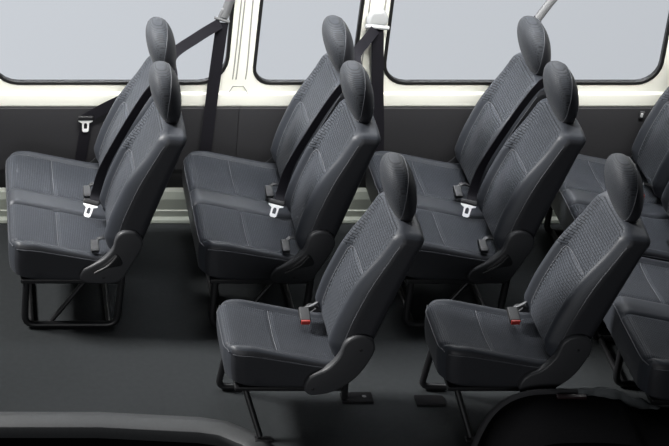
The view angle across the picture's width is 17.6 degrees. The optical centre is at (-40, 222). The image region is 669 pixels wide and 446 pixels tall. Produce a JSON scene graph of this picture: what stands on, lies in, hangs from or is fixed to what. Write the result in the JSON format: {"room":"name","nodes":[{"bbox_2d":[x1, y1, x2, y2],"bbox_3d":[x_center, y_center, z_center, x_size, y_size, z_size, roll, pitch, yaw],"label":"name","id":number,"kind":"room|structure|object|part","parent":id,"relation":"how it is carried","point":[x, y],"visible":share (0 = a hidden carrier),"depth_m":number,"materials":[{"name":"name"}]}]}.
{"room":"vehicle interior","nodes":[
{"label":"vehicle interior","id":0,"kind":"room"},
{"bbox_2d":[0,224,668,445],"bbox_3d":[1.700,0.530,9.103,5.800,0.040,2.300,0,29,0],"label":"floor","id":1,"kind":"structure","parent":0,"point":[162,356],"depth_m":8.96,"materials":[{"name":"carpet"}]},
{"bbox_2d":[5,17,186,327],"bbox_3d":[0.586,-0.256,9.251,0.756,1.186,0.944,0,29,0],"label":"seat","id":2,"kind":"object","parent":1,"relation":"on","point":[51,240],"visible":0.93,"depth_m":9.08,"materials":[{"name":"fabric"}]},
{"bbox_2d":[5,151,109,279],"bbox_3d":[0.449,-0.044,9.377,0.482,0.194,0.901,0,29,0],"label":"seat cushion","id":3,"kind":"object","parent":2,"relation":"on","point":[50,236],"depth_m":9.21,"materials":[{"name":"fabric"}]},
{"bbox_3d":[0.492,0.340,9.124,0.450,0.270,0.031,0,29,0],"label":"leg frame","id":4,"kind":"part","parent":2,"relation":"part of","materials":[{"name":"black paint"}]},
{"bbox_3d":[0.625,0.180,8.962,0.103,0.094,0.014,0,29,0],"label":"recliner lever","id":5,"kind":"part","parent":2,"relation":"part of","materials":[{"name":"black plastic"}]},
{"bbox_3d":[0.790,-0.443,9.426,0.328,0.576,0.418,2,29,-1],"label":"backrest","id":6,"kind":"part","parent":2,"relation":"part of","materials":[{"name":"fabric"}]},
{"bbox_3d":[0.782,-0.213,9.013,0.328,0.576,0.418,0,29,0],"label":"backrest","id":7,"kind":"part","parent":2,"relation":"part of","materials":[{"name":"fabric"}]},
{"bbox_2d":[0,412,273,445],"bbox_3d":[0.039,0.843,8.560,2.483,0.066,0.248,3,29,4],"label":"trim","id":8,"kind":"structure","parent":1,"relation":"attached to","point":[148,427],"depth_m":8.55,"materials":[{"name":"black plastic"}]},
{"bbox_2d":[182,15,380,326],"bbox_3d":[1.393,-0.257,9.250,0.729,1.189,0.944,0,29,0],"label":"seat","id":9,"kind":"object","parent":1,"relation":"on","point":[236,239],"visible":0.93,"depth_m":9.09,"materials":[{"name":"fabric"}]},
{"bbox_2d":[182,151,300,279],"bbox_3d":[1.269,-0.044,9.377,0.482,0.194,0.901,0,29,0],"label":"seat cushion","id":10,"kind":"object","parent":9,"relation":"on","point":[235,235],"depth_m":9.22,"materials":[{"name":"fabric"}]},
{"bbox_3d":[1.312,0.340,9.124,0.450,0.270,0.031,0,29,0],"label":"leg frame","id":11,"kind":"part","parent":9,"relation":"part of","materials":[{"name":"black paint"}]},
{"bbox_3d":[1.445,0.180,8.962,0.103,0.094,0.014,0,29,0],"label":"recliner lever","id":12,"kind":"part","parent":9,"relation":"part of","materials":[{"name":"black plastic"}]},
{"bbox_3d":[1.595,-0.446,9.424,0.328,0.576,0.418,-1,29,1],"label":"backrest","id":13,"kind":"part","parent":9,"relation":"part of","materials":[{"name":"fabric"}]},
{"bbox_3d":[1.597,-0.214,9.013,0.328,0.576,0.418,-1,29,0],"label":"backrest","id":14,"kind":"part","parent":9,"relation":"part of","materials":[{"name":"fabric"}]},
{"bbox_2d":[216,152,423,441],"bbox_3d":[1.409,0.269,8.315,0.735,1.187,0.447,0,29,0],"label":"seat","id":15,"kind":"object","parent":1,"relation":"on","point":[264,347],"visible":1,"depth_m":8.26,"materials":[{"name":"fabric"}]},
{"bbox_3d":[1.127,0.588,8.693,0.115,0.262,0.043,0,29,0],"label":"leg","id":16,"kind":"part","parent":15,"relation":"part of","materials":[{"name":"black paint"}]},
{"bbox_3d":[1.183,0.752,8.405,0.171,0.255,0.064,16,33,26],"label":"leg","id":17,"kind":"part","parent":15,"relation":"part of","materials":[{"name":"black paint"}]},
{"bbox_2d":[216,299,334,386],"bbox_3d":[1.282,0.484,8.440,0.480,0.190,0.411,0,29,0],"label":"seat cushion","id":18,"kind":"object","parent":15,"relation":"on","point":[261,344],"depth_m":8.34,"materials":[{"name":"fabric"}]},
{"bbox_3d":[1.613,0.197,8.281,0.328,0.576,0.418,0,29,0],"label":"backrest","id":19,"kind":"part","parent":15,"relation":"part of","materials":[{"name":"fabric"}]},
{"bbox_2d":[366,16,585,327],"bbox_3d":[2.246,-0.256,9.251,0.736,1.186,0.944,0,29,0],"label":"seat","id":20,"kind":"object","parent":1,"relation":"on","point":[525,174],"visible":0.91,"depth_m":9.08,"materials":[{"name":"fabric"}]},
{"bbox_2d":[366,151,498,279],"bbox_3d":[2.119,-0.044,9.377,0.482,0.194,0.901,0,29,0],"label":"seat cushion","id":21,"kind":"object","parent":20,"relation":"on","point":[455,246],"depth_m":9.21,"materials":[{"name":"fabric"}]},
{"bbox_3d":[2.163,0.340,9.124,0.450,0.270,0.031,0,29,0],"label":"leg frame","id":22,"kind":"part","parent":20,"relation":"part of","materials":[{"name":"black paint"}]},
{"bbox_3d":[2.295,0.180,8.962,0.103,0.094,0.014,0,29,0],"label":"recliner lever","id":23,"kind":"part","parent":20,"relation":"part of","materials":[{"name":"black plastic"}]},
{"bbox_3d":[2.450,-0.445,9.425,0.328,0.576,0.418,0,29,0],"label":"backrest","id":24,"kind":"part","parent":20,"relation":"part of","materials":[{"name":"fabric"}]},
{"bbox_3d":[2.450,-0.214,9.013,0.328,0.576,0.418,0,29,0],"label":"backrest","id":25,"kind":"part","parent":20,"relation":"part of","materials":[{"name":"fabric"}]},
{"bbox_2d":[414,153,650,441],"bbox_3d":[2.267,0.271,8.316,0.755,1.182,0.447,0,29,0],"label":"seat","id":26,"kind":"object","parent":1,"relation":"on","point":[542,344],"visible":0.98,"depth_m":8.26,"materials":[{"name":"fabric"}]},
{"bbox_3d":[1.949,0.737,8.682,0.120,0.010,0.072,0,29,0],"label":"foot plate","id":27,"kind":"part","parent":26,"relation":"part of","materials":[{"name":"black metal"}]},
{"bbox_3d":[1.977,0.588,8.693,0.115,0.262,0.043,0,29,0],"label":"leg","id":28,"kind":"part","parent":26,"relation":"part of","materials":[{"name":"black paint"}]},
{"bbox_3d":[2.033,0.752,8.405,0.171,0.255,0.064,16,33,26],"label":"leg","id":29,"kind":"part","parent":26,"relation":"part of","materials":[{"name":"black paint"}]},
{"bbox_2d":[425,299,550,386],"bbox_3d":[2.132,0.484,8.440,0.480,0.190,0.411,0,29,0],"label":"seat cushion","id":30,"kind":"object","parent":26,"relation":"on","point":[469,344],"depth_m":8.34,"materials":[{"name":"fabric"}]},
{"bbox_3d":[2.471,0.199,8.282,0.328,0.576,0.418,2,29,-1],"label":"backrest","id":31,"kind":"part","parent":26,"relation":"part of","materials":[{"name":"fabric"}]},
{"bbox_2d":[471,387,668,445],"bbox_3d":[2.720,0.862,8.158,1.361,0.319,0.368,0,29,0],"label":"wheel arch","id":32,"kind":"object","parent":1,"relation":"on","point":[596,416],"visible":1,"depth_m":8.12,"materials":[{"name":"black plastic"}]},
{"bbox_2d":[544,87,668,327],"bbox_3d":[3.064,-0.256,9.251,0.736,1.186,0.944,0,29,0],"label":"seat","id":33,"kind":"object","parent":1,"relation":"on","point":[585,179],"visible":0.51,"depth_m":9.44,"materials":[{"name":"fabric"}]},
{"bbox_3d":[2.981,-0.061,9.839,0.450,0.270,0.031,0,29,0],"label":"leg frame","id":34,"kind":"part","parent":33,"relation":"part of","materials":[{"name":"black paint"}]},
{"bbox_3d":[2.981,0.340,9.124,0.450,0.270,0.031,0,29,0],"label":"leg frame","id":35,"kind":"part","parent":33,"relation":"part of","materials":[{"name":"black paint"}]},
{"bbox_2d":[551,154,668,261],"bbox_3d":[2.937,-0.044,9.377,0.482,0.194,0.901,0,29,0],"label":"seat cushion","id":36,"kind":"object","parent":33,"relation":"on","point":[585,179],"depth_m":9.38,"materials":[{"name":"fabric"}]},
{"bbox_3d":[3.268,-0.445,9.425,0.328,0.576,0.418,0,29,0],"label":"backrest","id":37,"kind":"part","parent":33,"relation":"part of","materials":[{"name":"fabric"}]},
{"bbox_3d":[3.268,-0.214,9.013,0.328,0.576,0.418,0,29,0],"label":"backrest","id":38,"kind":"part","parent":33,"relation":"part of","materials":[{"name":"fabric"}]},
{"bbox_2d":[592,257,668,404],"bbox_3d":[3.039,0.199,8.440,0.736,1.186,0.944,0,29,0],"label":"seat","id":39,"kind":"object","parent":1,"relation":"on","point":[637,321],"visible":0.8,"depth_m":8.47,"materials":[{"name":"fabric"}]},
{"bbox_3d":[2.955,0.399,9.020,0.450,0.270,0.031,0,29,0],"label":"leg frame","id":40,"kind":"part","parent":39,"relation":"part of","materials":[{"name":"black paint"}]},
{"bbox_3d":[2.955,0.570,8.714,0.450,0.270,0.031,0,29,0],"label":"leg frame","id":41,"kind":"part","parent":39,"relation":"part of","materials":[{"name":"black paint"}]},
{"bbox_2d":[0,0,668,91],"bbox_3d":[1.700,-0.737,9.665,5.812,1.632,0.020,0,29,0],"label":"wall","id":42,"kind":"structure","parent":0,"point":[660,83],"depth_m":9.70,"materials":[{"name":"white paint"}]},
{"bbox_2d":[75,96,117,161],"bbox_3d":[0.661,-0.434,9.750,0.257,0.415,0.038,5,30,9],"label":"belt","id":43,"kind":"object","parent":42,"relation":"hanging from","point":[85,120],"visible":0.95,"depth_m":9.75,"materials":[{"name":"black fabric"}]},
{"bbox_2d":[0,0,234,84],"bbox_3d":[0.693,-0.963,9.537,1.116,0.726,0.028,0,29,0],"label":"window","id":44,"kind":"structure","parent":42,"relation":"in","point":[43,42],"depth_m":9.61,"materials":[{"name":"clear glass"}]},
{"bbox_2d":[83,0,234,217],"bbox_3d":[0.945,-0.594,9.293,0.210,0.998,1.029,25,38,37],"label":"belt","id":45,"kind":"object","parent":42,"relation":"attached to","point":[219,28],"visible":0.93,"depth_m":9.45,"materials":[{"name":"black fabric"}]},
{"bbox_3d":[1.241,-1.067,9.424,0.132,0.301,0.044,-8,30,-13],"label":"belt arm","id":46,"kind":"part","parent":45,"relation":"part of","materials":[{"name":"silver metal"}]},
{"bbox_2d":[0,188,559,223],"bbox_3d":[1.700,-0.083,9.984,5.800,0.168,0.062,0,29,0],"label":"baseboard","id":47,"kind":"structure","parent":42,"relation":"attached to","point":[172,207],"depth_m":9.99,"materials":[{"name":"grey paint"}]},
{"bbox_2d":[228,0,386,93],"bbox_3d":[1.592,-0.998,9.502,0.702,0.926,0.014,0,29,0],"label":"trim","id":48,"kind":"structure","parent":42,"relation":"attached to","point":[241,0],"depth_m":9.59,"materials":[{"name":"grey plastic"}]},
{"bbox_2d":[253,0,364,84],"bbox_3d":[1.598,-0.963,9.537,0.492,0.726,0.028,0,29,0],"label":"window","id":49,"kind":"structure","parent":42,"relation":"in","point":[289,44],"depth_m":9.60,"materials":[{"name":"clear glass"}]},
{"bbox_2d":[0,107,652,187],"bbox_3d":[1.700,-0.352,9.861,5.800,0.433,0.026,0,29,0],"label":"interior side panel","id":50,"kind":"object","parent":42,"relation":"attached to","point":[433,133],"depth_m":9.80,"materials":[{"name":"black plastic"}]},
{"bbox_2d":[269,7,388,217],"bbox_3d":[1.712,-0.471,9.344,0.245,0.737,0.922,20,35,32],"label":"belt","id":51,"kind":"object","parent":42,"relation":"hanging from","point":[377,18],"visible":0.93,"depth_m":9.48,"materials":[{"name":"black fabric"}]},
{"bbox_2d":[0,92,662,106],"bbox_3d":[1.700,-0.578,9.746,5.800,0.076,0.032,0,29,0],"label":"trim","id":52,"kind":"structure","parent":42,"relation":"attached to","point":[7,99],"depth_m":9.73,"materials":[{"name":"white paint"}]},
{"bbox_2d":[461,0,556,217],"bbox_3d":[2.567,-0.683,9.272,0.264,1.105,0.983,18,34,28],"label":"belt","id":53,"kind":"object","parent":42,"relation":"attached to","point":[471,202],"visible":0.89,"depth_m":9.23,"materials":[{"name":"black woven fabric webbing"},{"name":"bright steel"},{"name":"black plastic"}]},
{"bbox_3d":[2.755,-1.127,9.387,0.330,0.444,0.047,-7,30,-12],"label":"belt arm","id":54,"kind":"part","parent":53,"relation":"part of","materials":[{"name":"silver metal"}]},
{"bbox_2d":[384,0,668,84],"bbox_3d":[2.602,-0.963,9.537,1.304,0.726,0.028,0,29,0],"label":"window","id":55,"kind":"structure","parent":42,"relation":"in","point":[428,42],"depth_m":9.61,"materials":[{"name":"clear glass"}]},
{"bbox_2d":[639,111,644,118],"bbox_3d":[3.178,-0.503,9.749,0.024,0.036,0.022,0,29,0],"label":"clip","id":56,"kind":"object","parent":42,"relation":"attached to","point":[641,113],"visible":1,"depth_m":9.74,"materials":[{"name":"plastic"}]},
{"bbox_3d":[0.050,1.233,8.465,2.500,0.040,1.400,0,29,0],"label":"floor","id":57,"kind":"structure","parent":0,"visible":0},
{"bbox_2d":[0,438,214,445],"bbox_3d":[0.106,0.955,8.653,2.579,0.260,0.502,7,30,12],"label":"trim","id":58,"kind":"structure","parent":57,"relation":"on","point":[3,441],"depth_m":8.69,"materials":[{"name":"black plastic"}]}
]}

